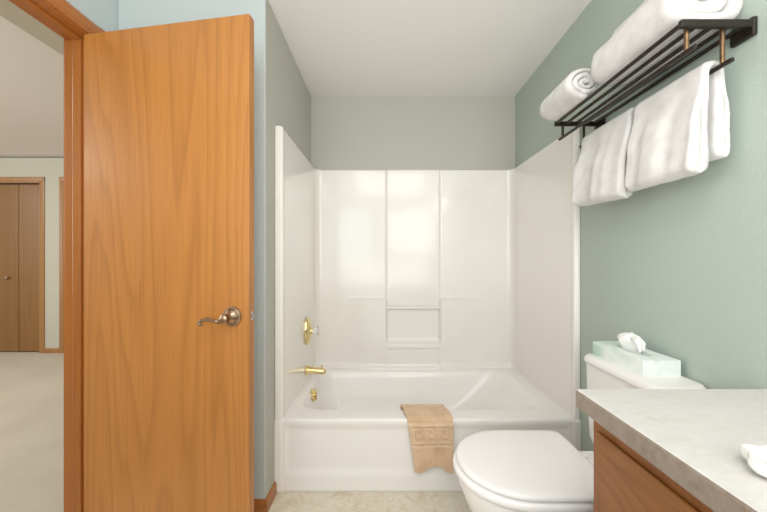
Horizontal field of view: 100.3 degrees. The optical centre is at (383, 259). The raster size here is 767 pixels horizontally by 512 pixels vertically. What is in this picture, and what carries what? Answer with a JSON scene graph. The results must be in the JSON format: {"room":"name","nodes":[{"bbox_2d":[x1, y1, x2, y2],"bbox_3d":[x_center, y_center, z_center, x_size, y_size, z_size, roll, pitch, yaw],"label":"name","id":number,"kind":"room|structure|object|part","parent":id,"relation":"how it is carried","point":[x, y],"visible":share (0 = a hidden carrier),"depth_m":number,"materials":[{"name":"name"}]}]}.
{"room":"bathroom","nodes":[
{"label":"bathroom","id":0,"kind":"room"},
{"bbox_2d":[0,16,63,157],"bbox_3d":[-4.128,-1.835,1.163,4.345,1.181,5.725,0,0,0],"label":"ceiling","id":1,"kind":"structure","parent":0,"point":[31,71],"depth_m":2.88,"materials":[{"name":"paint"}]},
{"bbox_2d":[0,158,63,347],"bbox_3d":[-3.760,-0.055,3.965,4.880,2.380,0.120,0,0,0],"label":"wall","id":2,"kind":"structure","parent":0,"point":[51,169],"depth_m":3.90,"materials":[{"name":"paint"}]},
{"bbox_2d":[0,184,38,351],"bbox_3d":[-4.750,0.098,3.927,1.084,2.075,0.076,0,0,0],"label":"door","id":3,"kind":"structure","parent":2,"relation":"in","point":[19,203],"depth_m":3.92,"materials":[{"name":"brown wood"}]},
{"bbox_3d":[-4.615,0.098,3.941,0.264,2.046,0.032,0,0,0],"label":"panel","id":4,"kind":"part","parent":3,"relation":"part of","materials":[{"name":"brown wood"}]},
{"bbox_3d":[-4.346,0.098,3.941,0.264,2.046,0.032,0,0,0],"label":"panel","id":5,"kind":"part","parent":3,"relation":"part of","materials":[{"name":"brown wood"}]},
{"bbox_2d":[0,177,44,352],"bbox_3d":[-4.750,0.061,3.958,1.224,2.147,0.134,0,0,0],"label":"trim","id":6,"kind":"structure","parent":2,"relation":"attached to","point":[3,180],"depth_m":3.90,"materials":[{"name":"brown wood"}]},
{"bbox_3d":[-4.750,-0.983,3.898,1.224,0.058,0.014,0,0,0],"label":"casing","id":7,"kind":"part","parent":6,"relation":"part of","materials":[{"name":"brown wood"}]},
{"bbox_3d":[-4.167,0.061,3.898,0.058,2.147,0.014,0,0,0],"label":"casing","id":8,"kind":"part","parent":6,"relation":"part of","materials":[{"name":"brown wood"}]},
{"bbox_2d":[44,348,58,352],"bbox_3d":[-4.048,1.104,3.899,0.181,0.062,0.012,0,0,0],"label":"baseboard","id":9,"kind":"structure","parent":2,"relation":"attached to","point":[46,350],"depth_m":3.89,"materials":[{"name":"brown wood"}]},
{"bbox_2d":[59,177,63,352],"bbox_3d":[-3.527,0.061,3.958,0.859,2.147,0.134,0,0,0],"label":"trim","id":10,"kind":"structure","parent":2,"relation":"attached to","point":[61,179],"depth_m":3.89,"materials":[{"name":"brown wood"}]},
{"bbox_2d":[0,0,63,55],"bbox_3d":[-1.637,-1.835,1.163,0.635,1.181,5.725,0,0,0],"label":"ceiling","id":11,"kind":"structure","parent":0,"point":[9,11],"depth_m":1.70,"materials":[{"name":"paint"}]},
{"bbox_2d":[66,0,117,31],"bbox_3d":[-1.260,-0.032,0.430,0.120,2.334,4.060,0,0,0],"label":"wall","id":12,"kind":"structure","parent":0,"point":[103,13],"depth_m":1.36,"materials":[{"name":"paint"}]},
{"bbox_2d":[9,0,105,511],"bbox_3d":[-1.260,0.081,0.945,0.148,2.109,0.874,0,0,0],"label":"trim","id":13,"kind":"structure","parent":12,"relation":"attached to","point":[59,16],"depth_m":1.31,"materials":[{"name":"brown wood"}]},
{"bbox_3d":[-1.193,-0.946,0.945,0.014,0.057,0.874,0,0,0],"label":"casing","id":14,"kind":"part","parent":13,"relation":"part of","materials":[{"name":"brown wood"}]},
{"bbox_2d":[84,14,253,511],"bbox_3d":[-0.849,0.108,1.224,0.734,2.030,0.161,0,0,4],"label":"door","id":15,"kind":"structure","parent":12,"relation":"in","point":[169,108],"depth_m":1.23,"materials":[{"name":"brown wood"}]},
{"bbox_3d":[-0.617,0.217,1.148,0.106,0.044,0.026,0,0,13],"label":"lever","id":16,"kind":"part","parent":15,"relation":"part of","materials":[{"name":"brown metal"}]},
{"bbox_3d":[-0.562,0.208,1.159,0.073,0.074,0.066,0,0,0],"label":"handle","id":17,"kind":"part","parent":15,"relation":"part of","materials":[{"name":"brown metal"}]},
{"bbox_2d":[118,0,310,498],"bbox_3d":[-0.867,-0.032,1.950,0.667,2.334,1.020,0,0,0],"label":"wall","id":18,"kind":"structure","parent":0,"point":[282,97],"depth_m":1.44,"materials":[{"name":"grey paint"}]},
{"bbox_2d":[254,481,276,511],"bbox_3d":[-0.854,1.105,1.492,0.666,0.060,0.129,0,0,0],"label":"baseboard","id":19,"kind":"structure","parent":18,"relation":"attached to","point":[260,505],"depth_m":1.44,"materials":[{"name":"brown wood"}]},
{"bbox_2d":[0,352,471,511],"bbox_3d":[-2.560,1.165,1.452,7.280,0.060,6.105,0,0,0],"label":"floor","id":20,"kind":"structure","parent":0,"point":[31,383],"depth_m":1.79,"materials":[{"name":"beige carpet"}]},
{"bbox_2d":[274,368,580,492],"bbox_3d":[0.212,0.956,1.946,1.489,0.359,0.785,0,0,0],"label":"bathtub","id":21,"kind":"object","parent":20,"relation":"on","point":[346,429],"visible":0.56,"depth_m":1.57,"materials":[{"name":"white plastic"}]},
{"bbox_3d":[-0.430,0.823,1.950,0.030,0.073,0.074,0,0,0],"label":"overflow plate","id":22,"kind":"part","parent":21,"relation":"part of","materials":[{"name":"gold metal"}]},
{"bbox_2d":[400,404,453,473],"bbox_3d":[0.212,0.889,1.623,0.248,0.262,0.193,0,0,0],"label":"bath mat","id":23,"kind":"object","parent":21,"relation":"on","point":[430,426],"visible":0.98,"depth_m":1.54,"materials":[{"name":"beige fabric"}]},
{"bbox_2d":[275,126,579,418],"bbox_3d":[0.212,0.059,1.949,1.489,1.434,0.780,0,0,0],"label":"tub surround","id":24,"kind":"object","parent":21,"relation":"on","point":[393,269],"visible":1,"depth_m":2.30,"materials":[{"name":"white plastic"}]},
{"bbox_3d":[-0.513,0.059,1.916,0.038,1.434,0.714,0,0,0],"label":"panel","id":25,"kind":"part","parent":24,"relation":"part of","materials":[{"name":"white plastic"}]},
{"bbox_2d":[304,317,318,344],"bbox_3d":[-0.454,0.452,2.036,0.081,0.176,0.100,0,0,0],"label":"shower valve","id":26,"kind":"object","parent":24,"relation":"attached to","point":[308,331],"visible":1,"depth_m":2.01,"materials":[{"name":"gold metal"}]},
{"bbox_3d":[-0.431,0.452,2.038,0.037,0.056,0.055,0,0,0],"label":"knob","id":27,"kind":"part","parent":26,"relation":"part of","materials":[{"name":"clear plastic"}]},
{"bbox_2d":[305,364,325,375],"bbox_3d":[-0.431,0.698,2.030,0.125,0.068,0.068,0,0,0],"label":"tub spout","id":28,"kind":"object","parent":24,"relation":"attached to","point":[308,369],"visible":1,"depth_m":2.01,"materials":[{"name":"gold metal"}]},
{"bbox_3d":[0.217,0.059,2.294,1.423,1.434,0.091,0,0,0],"label":"panel","id":29,"kind":"part","parent":24,"relation":"part of","materials":[{"name":"white plastic"}]},
{"bbox_3d":[0.943,0.059,1.916,0.028,1.434,0.714,0,0,0],"label":"panel","id":30,"kind":"part","parent":24,"relation":"part of","materials":[{"name":"white plastic"}]},
{"bbox_2d":[283,368,573,418],"bbox_3d":[0.212,0.921,1.953,1.489,0.290,0.772,0,0,0],"label":"basin","id":31,"kind":"object","parent":21,"relation":"in","point":[340,393],"depth_m":2.19,"materials":[{"name":"white plastic"}]},
{"bbox_2d":[453,353,705,511],"bbox_3d":[0.597,0.751,1.106,0.707,0.768,0.384,0,0,0],"label":"toilet","id":32,"kind":"object","parent":20,"relation":"on","point":[496,470],"visible":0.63,"depth_m":1.04,"materials":[{"name":"white ceramic"}]},
{"bbox_3d":[0.471,0.719,1.108,0.457,0.024,0.380,0,0,0],"label":"seat","id":33,"kind":"part","parent":32,"relation":"part of","materials":[{"name":"white plastic"}]},
{"bbox_3d":[0.478,0.693,1.108,0.448,0.024,0.372,0,0,0],"label":"lid","id":34,"kind":"part","parent":32,"relation":"part of","materials":[{"name":"white plastic"}]},
{"bbox_3d":[0.869,0.558,1.096,0.159,0.317,0.346,0,0,0],"label":"tank","id":35,"kind":"part","parent":32,"relation":"part of","materials":[{"name":"white ceramic"}]},
{"bbox_2d":[593,332,680,375],"bbox_3d":[0.877,0.310,1.131,0.120,0.115,0.242,0,0,0],"label":"tissue box","id":36,"kind":"object","parent":32,"relation":"on","point":[629,352],"visible":1,"depth_m":1.07,"materials":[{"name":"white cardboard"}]},
{"bbox_3d":[0.865,0.384,1.096,0.171,0.032,0.364,0,0,0],"label":"tank lid","id":37,"kind":"part","parent":32,"relation":"part of","materials":[{"name":"white ceramic"}]},
{"bbox_2d":[594,420,713,511],"bbox_3d":[0.729,0.751,-0.207,0.447,0.767,1.985,0,0,0],"label":"vanity cabinet","id":38,"kind":"object","parent":20,"relation":"on","point":[624,481],"visible":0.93,"depth_m":0.66,"materials":[{"name":"brown wood"}]},
{"bbox_2d":[576,389,766,511],"bbox_3d":[0.717,0.344,-0.210,0.478,0.046,2.020,0,0,0],"label":"countertop","id":39,"kind":"structure","parent":38,"relation":"on","point":[694,437],"depth_m":0.61,"materials":[{"name":"stone"}]},
{"bbox_2d":[739,444,766,477],"bbox_3d":[0.594,0.308,0.470,0.101,0.026,0.094,0,0,0],"label":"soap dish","id":40,"kind":"object","parent":39,"relation":"on","point":[755,456],"visible":1,"depth_m":0.49,"materials":[{"name":"white ceramic"}]},
{"bbox_2d":[311,96,514,169],"bbox_3d":[0.212,-0.032,2.400,1.491,2.334,0.120,0,0,0],"label":"wall","id":41,"kind":"structure","parent":0,"point":[348,132],"depth_m":2.34,"materials":[{"name":"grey paint"}]},
{"bbox_2d":[268,0,590,95],"bbox_3d":[-0.120,-1.224,0.430,2.400,0.050,4.060,0,0,0],"label":"ceiling","id":42,"kind":"structure","parent":0,"point":[337,47],"depth_m":1.76,"materials":[{"name":"white paint"}]},
{"bbox_2d":[515,0,766,450],"bbox_3d":[1.018,-0.032,0.430,0.120,2.334,4.060,0,0,0],"label":"wall","id":43,"kind":"structure","parent":0,"point":[680,265],"depth_m":1.02,"materials":[{"name":"green paint"}]},
{"bbox_2d":[554,16,757,147],"bbox_3d":[0.861,-0.565,1.129,0.195,0.122,0.629,0,0,0],"label":"towel rack","id":44,"kind":"object","parent":43,"relation":"attached to","point":[743,30],"visible":0.88,"depth_m":0.94,"materials":[{"name":"brown metal"}]},
{"bbox_3d":[0.792,-0.575,1.419,0.011,0.062,0.011,0,0,0],"label":"post","id":45,"kind":"part","parent":44,"relation":"part of","materials":[{"name":"brown metal"}]},
{"bbox_2d":[540,68,598,120],"bbox_3d":[0.759,-0.674,1.346,0.134,0.117,0.276,0,0,0],"label":"rolled towel","id":46,"kind":"object","parent":44,"relation":"on","point":[578,85],"visible":0.99,"depth_m":1.24,"materials":[{"name":"white fabric"}]},
{"bbox_3d":[0.886,-0.558,1.419,0.011,0.096,0.011,0,0,0],"label":"post","id":47,"kind":"part","parent":44,"relation":"part of","materials":[{"name":"brown metal"}]},
{"bbox_3d":[0.951,-0.602,1.410,0.013,0.048,0.058,0,0,0],"label":"wall plate","id":48,"kind":"part","parent":44,"relation":"part of","materials":[{"name":"brown metal"}]},
{"bbox_2d":[572,107,634,206],"bbox_3d":[0.877,-0.379,1.256,0.129,0.325,0.286,0,0,0],"label":"hanging towel","id":49,"kind":"object","parent":44,"relation":"hanging from","point":[599,173],"visible":0.79,"depth_m":1.21,"materials":[{"name":"white fabric"}]},
{"bbox_3d":[0.772,-0.611,1.129,0.013,0.013,0.613,0,0,0],"label":"rail","id":50,"kind":"part","parent":44,"relation":"part of","materials":[{"name":"brown metal"}]},
{"bbox_3d":[0.815,-0.611,1.129,0.013,0.013,0.613,0,0,0],"label":"rail","id":51,"kind":"part","parent":44,"relation":"part of","materials":[{"name":"brown metal"}]},
{"bbox_3d":[0.858,-0.611,1.129,0.013,0.013,0.613,0,0,0],"label":"rail","id":52,"kind":"part","parent":44,"relation":"part of","materials":[{"name":"brown metal"}]},
{"bbox_3d":[0.900,-0.611,1.129,0.013,0.013,0.613,0,0,0],"label":"rail","id":53,"kind":"part","parent":44,"relation":"part of","materials":[{"name":"brown metal"}]},
{"bbox_2d":[591,0,742,85],"bbox_3d":[0.853,-0.713,1.022,0.217,0.179,0.367,0,0,0],"label":"bath towel","id":54,"kind":"object","parent":44,"relation":"on","point":[652,19],"visible":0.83,"depth_m":0.93,"materials":[{"name":"white fabric"}]},
{"bbox_3d":[0.940,-0.611,1.129,0.013,0.013,0.613,0,0,0],"label":"rail","id":55,"kind":"part","parent":44,"relation":"part of","materials":[{"name":"brown metal"}]},
{"bbox_2d":[625,60,730,191],"bbox_3d":[0.877,-0.388,0.981,0.129,0.309,0.258,0,0,0],"label":"hanging towel","id":56,"kind":"object","parent":44,"relation":"hanging from","point":[682,127],"visible":1,"depth_m":0.90,"materials":[{"name":"white fabric"}]},
{"bbox_3d":[0.792,-0.575,0.838,0.011,0.062,0.011,0,0,0],"label":"post","id":57,"kind":"part","parent":44,"relation":"part of","materials":[{"name":"brown metal"}]},
{"bbox_3d":[0.886,-0.558,0.838,0.011,0.096,0.011,0,0,0],"label":"post","id":58,"kind":"part","parent":44,"relation":"part of","materials":[{"name":"brown metal"}]},
{"bbox_3d":[0.951,-0.602,0.847,0.013,0.048,0.058,0,0,0],"label":"wall plate","id":59,"kind":"part","parent":44,"relation":"part of","materials":[{"name":"brown metal"}]}
]}

